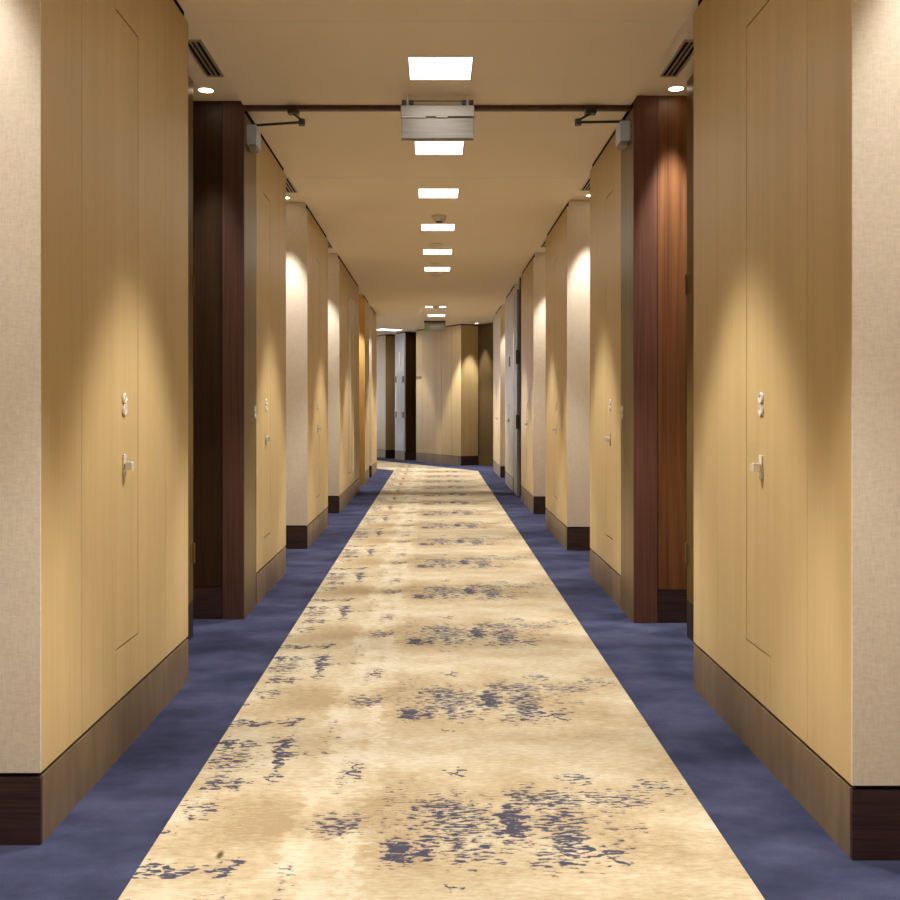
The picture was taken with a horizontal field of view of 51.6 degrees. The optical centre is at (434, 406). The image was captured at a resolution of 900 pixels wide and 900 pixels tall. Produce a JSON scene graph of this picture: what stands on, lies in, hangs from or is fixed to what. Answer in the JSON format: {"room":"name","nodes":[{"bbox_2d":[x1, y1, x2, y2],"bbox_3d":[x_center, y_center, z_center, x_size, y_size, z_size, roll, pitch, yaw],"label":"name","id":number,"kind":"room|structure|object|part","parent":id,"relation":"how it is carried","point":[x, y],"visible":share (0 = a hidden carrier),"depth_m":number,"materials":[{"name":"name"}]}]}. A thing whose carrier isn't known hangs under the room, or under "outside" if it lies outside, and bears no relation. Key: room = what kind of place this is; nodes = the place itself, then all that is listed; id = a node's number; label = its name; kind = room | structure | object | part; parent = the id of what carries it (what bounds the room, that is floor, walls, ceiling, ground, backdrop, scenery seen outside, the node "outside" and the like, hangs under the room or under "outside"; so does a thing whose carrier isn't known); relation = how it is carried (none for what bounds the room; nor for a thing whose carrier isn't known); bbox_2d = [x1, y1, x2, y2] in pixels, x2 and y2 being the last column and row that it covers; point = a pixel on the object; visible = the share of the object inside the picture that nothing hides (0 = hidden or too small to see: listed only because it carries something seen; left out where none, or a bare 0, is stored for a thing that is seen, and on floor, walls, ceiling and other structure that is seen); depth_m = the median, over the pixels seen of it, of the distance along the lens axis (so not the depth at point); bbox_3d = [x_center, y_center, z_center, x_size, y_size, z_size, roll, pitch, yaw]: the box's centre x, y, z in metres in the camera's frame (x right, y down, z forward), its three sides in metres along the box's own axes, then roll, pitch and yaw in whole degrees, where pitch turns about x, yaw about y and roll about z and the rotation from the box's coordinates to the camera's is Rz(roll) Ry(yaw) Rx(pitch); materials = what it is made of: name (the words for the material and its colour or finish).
{"room":"hotel corridor","nodes":[
{"label":"hotel corridor","id":0,"kind":"room"},
{"bbox_2d":[0,0,187,844],"bbox_3d":[-1.228,-0.255,3.170,0.385,2.809,1.460,0,0,0],"label":"wall","id":1,"kind":"structure","parent":0,"point":[72,702],"depth_m":2.70,"materials":[{"name":"beige wood"}]},
{"bbox_3d":[-1.228,-0.348,2.447,0.385,2.616,0.014,0,0,0],"label":"panel","id":2,"kind":"part","parent":1,"relation":"part of","materials":[{"name":"fabric"}]},
{"bbox_3d":[-1.228,1.061,2.446,0.385,0.178,0.013,0,0,0],"label":"skirting","id":3,"kind":"part","parent":1,"relation":"part of","materials":[{"name":"brown wood"}]},
{"bbox_3d":[-1.042,1.061,3.176,0.014,0.178,1.447,0,0,0],"label":"skirting","id":4,"kind":"part","parent":1,"relation":"part of","materials":[{"name":"brown wood"}]},
{"bbox_2d":[116,11,137,648],"bbox_3d":[-1.026,-0.250,3.128,0.045,2.074,0.226,0,0,0],"label":"door","id":5,"kind":"structure","parent":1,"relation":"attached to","point":[126,40],"depth_m":3.12,"materials":[{"name":"beige wood"}]},
{"bbox_3d":[-1.032,-0.010,3.095,0.007,0.076,0.038,0,0,0],"label":"lock plate","id":6,"kind":"part","parent":5,"relation":"part of","materials":[{"name":"silver metal"}]},
{"bbox_3d":[-1.032,0.195,3.095,0.005,0.076,0.024,0,0,0],"label":"handle","id":7,"kind":"part","parent":5,"relation":"part of","materials":[{"name":"silver metal"}]},
{"bbox_2d":[246,108,304,152],"bbox_3d":[-0.881,-1.515,5.073,0.430,0.186,0.135,0,0,36],"label":"door closer","id":8,"kind":"object","parent":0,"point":[253,134],"depth_m":5.10,"materials":[{"name":"metal"}]},
{"bbox_3d":[-0.855,-1.547,5.067,0.381,0.084,0.040,0,0,34],"label":"arm","id":9,"kind":"part","parent":8,"relation":"part of","materials":[{"name":"metal"}]},
{"bbox_2d":[256,134,376,604],"bbox_3d":[-1.228,-0.255,10.943,0.385,2.809,11.115,0,0,0],"label":"wall","id":10,"kind":"structure","parent":0,"point":[306,241],"depth_m":7.54,"materials":[{"name":"beige wood"}]},
{"bbox_2d":[264,195,270,536],"bbox_3d":[-1.026,-0.250,5.729,0.045,2.074,0.226,0,0,0],"label":"door","id":11,"kind":"structure","parent":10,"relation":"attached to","point":[267,438],"depth_m":5.72,"materials":[{"name":"beige wood"}]},
{"bbox_3d":[-1.042,1.061,5.929,0.014,0.178,1.062,0,0,0],"label":"skirting","id":12,"kind":"part","parent":10,"relation":"part of","materials":[{"name":"brown wood"}]},
{"bbox_3d":[-1.228,1.061,7.546,0.385,0.178,0.013,0,0,0],"label":"skirting","id":13,"kind":"part","parent":10,"relation":"part of","materials":[{"name":"brown wood"}]},
{"bbox_3d":[-1.228,-0.348,7.547,0.385,2.616,0.014,0,0,0],"label":"panel","id":14,"kind":"part","parent":10,"relation":"part of","materials":[{"name":"paint"}]},
{"bbox_3d":[-1.042,1.061,8.271,0.014,0.178,1.437,0,0,0],"label":"skirting","id":15,"kind":"part","parent":10,"relation":"part of","materials":[{"name":"brown wood"}]},
{"bbox_3d":[-1.042,-0.324,8.267,0.014,2.568,1.446,0,0,0],"label":"panel","id":16,"kind":"part","parent":10,"relation":"part of","materials":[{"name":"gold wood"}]},
{"bbox_2d":[316,260,320,496],"bbox_3d":[-1.026,-0.250,8.229,0.045,2.074,0.226,0,0,0],"label":"door","id":17,"kind":"structure","parent":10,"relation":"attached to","point":[318,429],"depth_m":8.20,"materials":[{"name":"beige wood"}]},
{"bbox_3d":[-1.228,1.061,10.066,0.385,0.178,0.013,0,0,0],"label":"skirting","id":18,"kind":"part","parent":10,"relation":"part of","materials":[{"name":"brown wood"}]},
{"bbox_3d":[-1.228,-0.348,10.067,0.385,2.616,0.014,0,0,0],"label":"panel","id":19,"kind":"part","parent":10,"relation":"part of","materials":[{"name":"paint"}]},
{"bbox_3d":[-1.042,1.061,11.377,0.014,0.178,2.607,0,0,0],"label":"skirting","id":20,"kind":"part","parent":10,"relation":"part of","materials":[{"name":"brown wood"}]},
{"bbox_3d":[-1.042,-0.324,11.372,0.014,2.568,2.616,0,0,0],"label":"panel","id":21,"kind":"part","parent":10,"relation":"part of","materials":[{"name":"beige wood"}]},
{"bbox_2d":[348,297,353,472],"bbox_3d":[-1.020,-0.260,11.365,0.030,2.100,0.550,0,0,0],"label":"door","id":22,"kind":"structure","parent":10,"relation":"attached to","point":[350,300],"depth_m":11.09,"materials":[{"name":"beige wood"}]},
{"bbox_3d":[-1.228,-0.253,13.727,0.385,2.806,0.014,0,0,0],"label":"panel","id":23,"kind":"part","parent":10,"relation":"part of","materials":[{"name":"brown wood"}]},
{"bbox_3d":[-1.042,1.061,14.177,0.014,0.178,0.887,0,0,0],"label":"skirting","id":24,"kind":"part","parent":10,"relation":"part of","materials":[{"name":"brown wood"}]},
{"bbox_3d":[-1.042,-0.324,14.172,0.014,2.568,0.896,0,0,0],"label":"panel","id":25,"kind":"part","parent":10,"relation":"part of","materials":[{"name":"beige wood"}]},
{"bbox_3d":[-1.228,1.061,15.207,0.385,0.178,0.013,0,0,0],"label":"skirting","id":26,"kind":"part","parent":10,"relation":"part of","materials":[{"name":"brown wood"}]},
{"bbox_3d":[-1.228,-0.348,15.207,0.385,2.616,0.014,0,0,0],"label":"panel","id":27,"kind":"part","parent":10,"relation":"part of","materials":[{"name":"paint"}]},
{"bbox_3d":[-1.042,1.061,15.857,0.014,0.178,1.287,0,0,0],"label":"skirting","id":28,"kind":"part","parent":10,"relation":"part of","materials":[{"name":"brown wood"}]},
{"bbox_3d":[-1.042,-0.324,15.852,0.014,2.568,1.296,0,0,0],"label":"panel","id":29,"kind":"part","parent":10,"relation":"part of","materials":[{"name":"gold metal"}]},
{"bbox_2d":[377,324,477,465],"bbox_3d":[-0.450,-0.239,20.167,0.400,2.779,4.350,0,0,-31],"label":"wall","id":30,"kind":"structure","parent":0,"point":[446,361],"depth_m":19.09,"materials":[{"name":"beige wood"}]},
{"bbox_3d":[-1.429,1.061,21.403,0.014,0.178,1.221,0,0,-31],"label":"skirting","id":31,"kind":"part","parent":30,"relation":"part of","materials":[{"name":"brown metal"}]},
{"bbox_3d":[-1.425,-0.322,21.398,0.014,2.572,1.234,0,0,-31],"label":"panel","id":32,"kind":"part","parent":30,"relation":"part of","materials":[{"name":"beige paint"}]},
{"bbox_3d":[-0.943,1.061,20.976,0.400,0.178,0.013,0,0,-31],"label":"skirting","id":33,"kind":"part","parent":30,"relation":"part of","materials":[{"name":"brown wood"}]},
{"bbox_3d":[-0.937,-0.322,20.980,0.386,2.572,0.014,0,0,-31],"label":"panel","id":34,"kind":"part","parent":30,"relation":"part of","materials":[{"name":"gold metal"}]},
{"bbox_2d":[395,339,403,450],"bbox_3d":[-0.777,-0.260,20.290,0.030,2.420,0.400,0,0,-31],"label":"door","id":35,"kind":"structure","parent":30,"relation":"in","point":[399,344],"depth_m":20.28,"materials":[{"name":"grey metal"}]},
{"bbox_3d":[-0.777,-0.110,20.290,0.005,1.320,0.240,0,0,-31],"label":"pane","id":36,"kind":"part","parent":35,"relation":"part of","materials":[{"name":"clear glass"}]},
{"bbox_3d":[-0.762,1.061,20.309,0.014,0.178,0.435,0,0,-31],"label":"skirting","id":37,"kind":"part","parent":30,"relation":"part of","materials":[{"name":"brown metal"}]},
{"bbox_3d":[-0.759,-0.322,20.303,0.014,2.572,0.448,0,0,-31],"label":"panel","id":38,"kind":"part","parent":30,"relation":"part of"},
{"bbox_3d":[-0.481,1.061,20.218,0.400,0.178,0.013,0,0,-31],"label":"skirting","id":39,"kind":"part","parent":30,"relation":"part of","materials":[{"name":"brown wood"}]},
{"bbox_3d":[-0.475,-0.322,20.222,0.386,2.572,0.014,0,0,-31],"label":"panel","id":40,"kind":"part","parent":30,"relation":"part of","materials":[{"name":"brown wood"}]},
{"bbox_3d":[0.058,1.061,18.962,0.014,0.178,1.737,0,0,-31],"label":"skirting","id":41,"kind":"part","parent":30,"relation":"part of","materials":[{"name":"brown wood"}]},
{"bbox_3d":[0.061,-0.322,18.956,0.014,2.572,1.750,0,0,-31],"label":"panel","id":42,"kind":"part","parent":30,"relation":"part of","materials":[{"name":"beige wood"}]},
{"bbox_3d":[0.677,1.061,18.315,0.400,0.178,0.013,0,0,-31],"label":"skirting","id":43,"kind":"part","parent":30,"relation":"part of","materials":[{"name":"brown wood"}]},
{"bbox_3d":[0.683,-0.322,18.319,0.386,2.572,0.014,0,0,-31],"label":"panel","id":44,"kind":"part","parent":30,"relation":"part of","materials":[{"name":"beige wood"}]},
{"bbox_2d":[177,0,698,335],"bbox_3d":[-1.950,-1.684,12.000,9.100,0.112,30.000,0,0,0],"label":"ceiling","id":45,"kind":"structure","parent":0,"point":[354,171],"depth_m":4.95,"materials":[{"name":"paint"}]},
{"bbox_2d":[197,87,213,92],"bbox_3d":[-1.200,-1.659,4.870,0.087,0.003,0.087,0,0,0],"label":"recessed light","id":46,"kind":"object","parent":45,"relation":"in","point":[201,89],"visible":1,"depth_m":4.87,"materials":[{"name":"beige"}]},
{"bbox_2d":[188,39,223,76],"bbox_3d":[-1.100,-1.656,4.430,0.085,0.008,0.460,0,0,0],"label":"ceiling vent","id":47,"kind":"object","parent":45,"relation":"in","point":[196,47],"visible":0.88,"depth_m":4.42,"materials":[{"name":"metal"}]},
{"bbox_2d":[286,177,297,192],"bbox_3d":[-1.100,-1.656,6.950,0.085,0.008,0.460,0,0,0],"label":"ceiling vent","id":48,"kind":"object","parent":45,"relation":"in","point":[290,188],"visible":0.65,"depth_m":7.00,"materials":[{"name":"metal"}]},
{"bbox_2d":[377,329,400,330],"bbox_3d":[-0.980,-1.627,19.600,0.508,0.005,0.348,0,0,-31],"label":"recessed light","id":49,"kind":"object","parent":45,"relation":"in","point":[377,329],"visible":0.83,"depth_m":19.51,"materials":[{"name":"white plastic"}]},
{"bbox_2d":[424,321,445,330],"bbox_3d":[-0.005,-1.534,17.600,0.410,0.189,0.060,0,0,0],"label":"exit sign","id":50,"kind":"object","parent":45,"relation":"hanging from","point":[428,325],"visible":1,"depth_m":17.59,"materials":[{"name":"metal"}]},
{"bbox_2d":[428,243,443,246],"bbox_3d":[0.010,-1.625,9.330,0.170,0.010,0.170,0,0,0],"label":"ceiling speaker","id":51,"kind":"object","parent":45,"relation":"attached to","point":[430,244],"visible":1,"depth_m":9.29,"materials":[{"name":"white plastic"}]},
{"bbox_2d":[428,314,444,315],"bbox_3d":[0.026,-1.627,16.500,0.304,0.005,0.304,0,0,0],"label":"recessed light","id":52,"kind":"object","parent":45,"relation":"in","point":[428,314],"visible":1,"depth_m":16.44,"materials":[{"name":"beige plastic"}]},
{"bbox_2d":[243,105,630,110],"bbox_3d":[0.011,-1.619,5.040,2.093,0.022,0.040,0,0,0],"label":"trim","id":53,"kind":"structure","parent":45,"relation":"attached to","point":[245,107],"depth_m":5.02,"materials":[{"name":"brown wood"}]},
{"bbox_2d":[424,267,449,270],"bbox_3d":[0.026,-1.627,10.970,0.304,0.005,0.304,0,0,0],"label":"recessed light","id":54,"kind":"object","parent":45,"relation":"in","point":[425,268],"visible":1,"depth_m":10.96,"materials":[{"name":"beige plastic"}]},
{"bbox_2d":[401,95,473,140],"bbox_3d":[0.013,-1.512,4.864,0.383,0.237,0.072,0,0,0],"label":"exit sign","id":55,"kind":"object","parent":45,"relation":"hanging from","point":[418,122],"visible":1,"depth_m":4.84,"materials":[{"name":"metal"}]},
{"bbox_3d":[0.013,-1.452,4.860,0.377,0.108,0.040,0,0,0],"label":"panel","id":56,"kind":"part","parent":55,"relation":"part of","materials":[{"name":"metal"}]},
{"bbox_2d":[423,249,451,253],"bbox_3d":[0.026,-1.627,9.750,0.304,0.005,0.304,0,0,0],"label":"recessed light","id":57,"kind":"object","parent":45,"relation":"in","point":[425,251],"visible":1,"depth_m":9.72,"materials":[{"name":"beige plastic"}]},
{"bbox_2d":[421,224,454,230],"bbox_3d":[0.026,-1.627,8.420,0.304,0.005,0.304,0,0,0],"label":"recessed light","id":58,"kind":"object","parent":45,"relation":"in","point":[424,227],"visible":1,"depth_m":8.42,"materials":[{"name":"beige plastic"}]},
{"bbox_2d":[418,188,458,197],"bbox_3d":[0.026,-1.627,7.080,0.304,0.005,0.304,0,0,0],"label":"recessed light","id":59,"kind":"object","parent":45,"relation":"in","point":[423,192],"visible":1,"depth_m":7.05,"materials":[{"name":"beige plastic"}]},
{"bbox_2d":[414,140,463,154],"bbox_3d":[0.026,-1.627,5.840,0.304,0.005,0.304,0,0,0],"label":"recessed light","id":60,"kind":"object","parent":45,"relation":"in","point":[422,147],"visible":0.97,"depth_m":5.83,"materials":[{"name":"beige plastic"}]},
{"bbox_2d":[431,214,446,222],"bbox_3d":[0.035,-1.601,7.930,0.132,0.058,0.132,0,0,0],"label":"smoke detector","id":61,"kind":"object","parent":45,"relation":"attached to","point":[438,218],"visible":1,"depth_m":7.88,"materials":[{"name":"white plastic"}]},
{"bbox_2d":[408,56,472,79],"bbox_3d":[0.026,-1.627,4.470,0.304,0.005,0.304,0,0,0],"label":"recessed light","id":62,"kind":"object","parent":45,"relation":"in","point":[420,67],"visible":1,"depth_m":4.45,"materials":[{"name":"beige plastic"}]},
{"bbox_2d":[580,175,589,190],"bbox_3d":[1.150,-1.656,6.880,0.085,0.008,0.460,0,0,0],"label":"ceiling vent","id":63,"kind":"object","parent":45,"relation":"in","point":[586,186],"visible":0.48,"depth_m":6.97,"materials":[{"name":"metal"}]},
{"bbox_2d":[668,85,684,91],"bbox_3d":[1.257,-1.659,4.845,0.087,0.003,0.087,0,0,0],"label":"recessed light","id":64,"kind":"object","parent":45,"relation":"in","point":[677,88],"visible":1,"depth_m":4.84,"materials":[{"name":"beige"}]},
{"bbox_2d":[660,39,693,76],"bbox_3d":[1.168,-1.656,4.430,0.085,0.008,0.460,0,0,0],"label":"ceiling vent","id":65,"kind":"object","parent":45,"relation":"in","point":[685,51],"visible":0.83,"depth_m":4.43,"materials":[{"name":"metal"}]},
{"bbox_2d":[0,457,899,899],"bbox_3d":[-1.950,1.200,12.000,9.100,0.100,30.000,0,0,0],"label":"floor","id":66,"kind":"structure","parent":0,"point":[94,853],"depth_m":3.10,"materials":[{"name":"blue carpet"}]},
{"bbox_2d":[118,460,764,899],"bbox_3d":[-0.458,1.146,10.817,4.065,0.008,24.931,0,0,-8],"label":"carpet runner","id":67,"kind":"object","parent":66,"relation":"on","point":[437,721],"visible":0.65,"depth_m":3.06,"materials":[{"name":"beige carpet"}]},
{"bbox_2d":[478,323,492,456],"bbox_3d":[-1.420,-0.240,22.240,0.100,2.780,12.600,0,0,-31],"label":"wall","id":68,"kind":"structure","parent":0,"point":[485,331],"depth_m":18.19,"materials":[{"name":"beige wood"}]},
{"bbox_2d":[478,456,492,466],"bbox_3d":[1.331,1.061,17.610,0.014,0.178,1.830,0,0,-31],"label":"baseboard","id":69,"kind":"structure","parent":68,"relation":"attached to","point":[483,461],"depth_m":18.16,"materials":[{"name":"brown wood"}]},
{"bbox_2d":[493,118,622,608],"bbox_3d":[1.239,-0.255,11.095,0.362,2.809,11.610,0,0,0],"label":"wall","id":70,"kind":"structure","parent":0,"point":[568,239],"depth_m":7.45,"materials":[{"name":"beige wood"}]},
{"bbox_3d":[1.065,-0.324,16.002,0.014,2.568,1.796,0,0,0],"label":"panel","id":71,"kind":"part","parent":70,"relation":"part of","materials":[{"name":"gold metal"}]},
{"bbox_2d":[496,331,497,452],"bbox_3d":[1.050,-0.250,15.789,0.045,2.074,0.226,0,0,0],"label":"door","id":72,"kind":"structure","parent":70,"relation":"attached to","point":[497,331],"depth_m":15.75,"materials":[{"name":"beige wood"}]},
{"bbox_3d":[1.065,-0.250,15.789,0.013,2.074,0.226,0,0,0],"label":"panel","id":73,"kind":"part","parent":72,"relation":"part of","materials":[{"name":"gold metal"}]},
{"bbox_3d":[1.065,1.061,16.006,0.014,0.178,1.787,0,0,0],"label":"skirting","id":74,"kind":"part","parent":70,"relation":"part of","materials":[{"name":"brown wood"}]},
{"bbox_3d":[1.239,1.061,15.107,0.362,0.178,0.013,0,0,0],"label":"skirting","id":75,"kind":"part","parent":70,"relation":"part of","materials":[{"name":"brown wood"}]},
{"bbox_3d":[1.239,-0.348,15.107,0.362,2.616,0.014,0,0,0],"label":"panel","id":76,"kind":"part","parent":70,"relation":"part of","materials":[{"name":"fabric"}]},
{"bbox_2d":[507,316,509,461],"bbox_3d":[1.050,-0.250,13.268,0.045,2.074,0.226,0,0,0],"label":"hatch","id":77,"kind":"object","parent":70,"relation":"attached to","point":[509,316],"visible":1,"depth_m":13.22,"materials":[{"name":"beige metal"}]},
{"bbox_3d":[1.065,-0.250,13.268,0.013,2.074,0.226,0,0,0],"label":"panel","id":78,"kind":"part","parent":77,"relation":"part of","materials":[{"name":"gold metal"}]},
{"bbox_3d":[1.065,-0.324,13.307,0.014,2.568,1.446,0,0,0],"label":"panel","id":79,"kind":"part","parent":70,"relation":"part of","materials":[{"name":"gold metal"}]},
{"bbox_3d":[1.065,1.061,13.312,0.014,0.178,1.437,0,0,0],"label":"skirting","id":80,"kind":"part","parent":70,"relation":"part of","materials":[{"name":"brown wood"}]},
{"bbox_3d":[1.239,-0.348,12.587,0.362,2.616,0.014,0,0,0],"label":"panel","id":81,"kind":"part","parent":70,"relation":"part of","materials":[{"name":"fabric"}]},
{"bbox_2d":[514,277,521,496],"bbox_3d":[1.076,-0.254,12.175,0.079,2.808,0.550,0,0,0],"label":"door","id":82,"kind":"structure","parent":70,"relation":"in","point":[517,295],"depth_m":11.93,"materials":[{"name":"wood"}]},
{"bbox_3d":[1.101,-0.254,11.950,0.027,2.808,0.100,0,0,0],"label":"post","id":83,"kind":"part","parent":82,"relation":"part of","materials":[{"name":"brown wood"}]},
{"bbox_2d":[525,295,527,475],"bbox_3d":[1.050,-0.250,10.678,0.045,2.074,0.226,0,0,0],"label":"door","id":84,"kind":"structure","parent":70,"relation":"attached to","point":[526,423],"depth_m":10.65,"materials":[{"name":"beige wood"}]},
{"bbox_3d":[1.065,-0.250,10.678,0.013,2.074,0.226,0,0,0],"label":"panel","id":85,"kind":"part","parent":84,"relation":"part of","materials":[{"name":"beige wood"}]},
{"bbox_3d":[1.065,-0.324,10.712,0.014,2.568,1.436,0,0,0],"label":"panel","id":86,"kind":"part","parent":70,"relation":"part of","materials":[{"name":"gold metal"}]},
{"bbox_3d":[1.065,1.061,10.716,0.014,0.178,1.427,0,0,0],"label":"skirting","id":87,"kind":"part","parent":70,"relation":"part of","materials":[{"name":"brown wood"}]},
{"bbox_3d":[1.239,-0.348,9.997,0.362,2.616,0.014,0,0,0],"label":"panel","id":88,"kind":"part","parent":70,"relation":"part of","materials":[{"name":"paint"}]},
{"bbox_3d":[1.239,1.061,9.996,0.362,0.178,0.013,0,0,0],"label":"skirting","id":89,"kind":"part","parent":70,"relation":"part of","materials":[{"name":"brown wood"}]},
{"bbox_2d":[553,258,557,497],"bbox_3d":[1.050,-0.250,8.139,0.045,2.074,0.226,0,0,0],"label":"door","id":90,"kind":"structure","parent":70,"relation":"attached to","point":[555,429],"depth_m":8.11,"materials":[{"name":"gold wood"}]},
{"bbox_3d":[1.065,-0.324,8.177,0.014,2.568,1.446,0,0,0],"label":"panel","id":91,"kind":"part","parent":70,"relation":"part of","materials":[{"name":"gold metal"}]},
{"bbox_3d":[1.065,1.061,8.181,0.014,0.178,1.437,0,0,0],"label":"skirting","id":92,"kind":"part","parent":70,"relation":"part of","materials":[{"name":"brown wood"}]},
{"bbox_3d":[1.239,-0.348,7.457,0.362,2.616,0.014,0,0,0],"label":"panel","id":93,"kind":"part","parent":70,"relation":"part of","materials":[{"name":"paint"}]},
{"bbox_3d":[1.239,1.061,7.457,0.362,0.178,0.013,0,0,0],"label":"skirting","id":94,"kind":"part","parent":70,"relation":"part of","materials":[{"name":"brown wood"}]},
{"bbox_3d":[1.065,1.061,5.827,0.014,0.178,1.047,0,0,0],"label":"skirting","id":95,"kind":"part","parent":70,"relation":"part of","materials":[{"name":"brown wood"}]},
{"bbox_2d":[605,191,612,538],"bbox_3d":[1.050,-0.250,5.644,0.045,2.074,0.226,0,0,0],"label":"door","id":96,"kind":"structure","parent":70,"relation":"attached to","point":[609,201],"depth_m":5.64,"materials":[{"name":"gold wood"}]},
{"bbox_2d":[694,0,899,860],"bbox_3d":[1.239,-0.255,3.082,0.362,2.809,1.447,0,0,0],"label":"wall","id":97,"kind":"structure","parent":0,"point":[821,712],"depth_m":2.60,"materials":[{"name":"beige wood"}]},
{"bbox_2d":[747,0,770,655],"bbox_3d":[1.050,-0.250,3.046,0.045,2.074,0.226,0,0,0],"label":"door","id":98,"kind":"structure","parent":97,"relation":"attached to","point":[759,30],"depth_m":3.04,"materials":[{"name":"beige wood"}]},
{"bbox_3d":[1.054,-0.010,3.013,0.007,0.076,0.038,0,0,0],"label":"lock plate","id":99,"kind":"part","parent":98,"relation":"part of","materials":[{"name":"silver metal"}]},
{"bbox_3d":[1.056,0.195,3.013,0.005,0.076,0.024,0,0,0],"label":"handle","id":100,"kind":"part","parent":98,"relation":"part of","materials":[{"name":"silver metal"}]},
{"bbox_3d":[1.065,-0.324,3.083,0.014,2.568,1.443,0,0,0],"label":"panel","id":101,"kind":"part","parent":97,"relation":"part of","materials":[{"name":"beige wood"}]},
{"bbox_3d":[1.065,1.061,3.088,0.014,0.178,1.434,0,0,0],"label":"skirting","id":102,"kind":"part","parent":97,"relation":"part of","materials":[{"name":"brown wood"}]},
{"bbox_3d":[1.239,1.061,2.365,0.362,0.178,0.013,0,0,0],"label":"skirting","id":103,"kind":"part","parent":97,"relation":"part of","materials":[{"name":"brown wood"}]},
{"bbox_3d":[1.239,-0.348,2.365,0.362,2.616,0.014,0,0,0],"label":"panel","id":104,"kind":"part","parent":97,"relation":"part of","materials":[{"name":"paint"}]},
{"bbox_3d":[-1.485,-0.255,6.750,0.130,2.810,19.500,0,0,0],"label":"wall","id":105,"kind":"structure","parent":0,"visible":0},
{"bbox_2d":[185,75,194,640],"bbox_3d":[-1.310,-0.240,4.282,0.221,2.780,0.755,0,0,0],"label":"door","id":106,"kind":"structure","parent":105,"relation":"in","point":[191,278],"depth_m":4.61,"materials":[{"name":"brown wood"}]},
{"bbox_3d":[-1.316,1.061,4.282,0.208,0.178,0.755,0,0,0],"label":"kick plate","id":107,"kind":"part","parent":106,"relation":"part of","materials":[{"name":"brown wood"}]},
{"bbox_2d":[193,101,255,618],"bbox_3d":[-1.224,-0.255,5.210,0.392,2.809,0.348,0,0,0],"label":"door","id":108,"kind":"structure","parent":105,"relation":"attached to","point":[224,165],"depth_m":5.04,"materials":[{"name":"brown wood"}]},
{"bbox_3d":[1.485,-0.255,7.100,0.130,2.810,20.200,0,0,0],"label":"wall","id":109,"kind":"structure","parent":0,"visible":0},
{"bbox_2d":[575,108,629,149],"bbox_3d":[0.903,-1.515,5.061,0.349,0.186,0.138,0,0,-15],"label":"door closer","id":110,"kind":"object","parent":109,"relation":"in","point":[623,128],"depth_m":5.03,"materials":[{"name":"metal"}]},
{"bbox_3d":[0.893,-1.547,5.033,0.321,0.084,0.041,0,0,-25],"label":"arm","id":111,"kind":"part","parent":110,"relation":"part of","materials":[{"name":"metal"}]},
{"bbox_2d":[621,96,686,622],"bbox_3d":[1.236,-0.255,5.120,0.369,2.809,0.338,0,0,0],"label":"door","id":112,"kind":"structure","parent":109,"relation":"attached to","point":[654,158],"depth_m":4.96,"materials":[{"name":"red wood"}]},
{"bbox_2d":[685,73,696,644],"bbox_3d":[1.335,-0.240,4.250,0.171,2.780,0.820,0,0,0],"label":"door","id":113,"kind":"structure","parent":109,"relation":"in","point":[689,278],"depth_m":4.61,"materials":[{"name":"brown wood"}]},
{"bbox_3d":[1.341,1.061,4.250,0.158,0.178,0.820,0,0,0],"label":"kick plate","id":114,"kind":"part","parent":113,"relation":"part of","materials":[{"name":"brown wood"}]}
]}

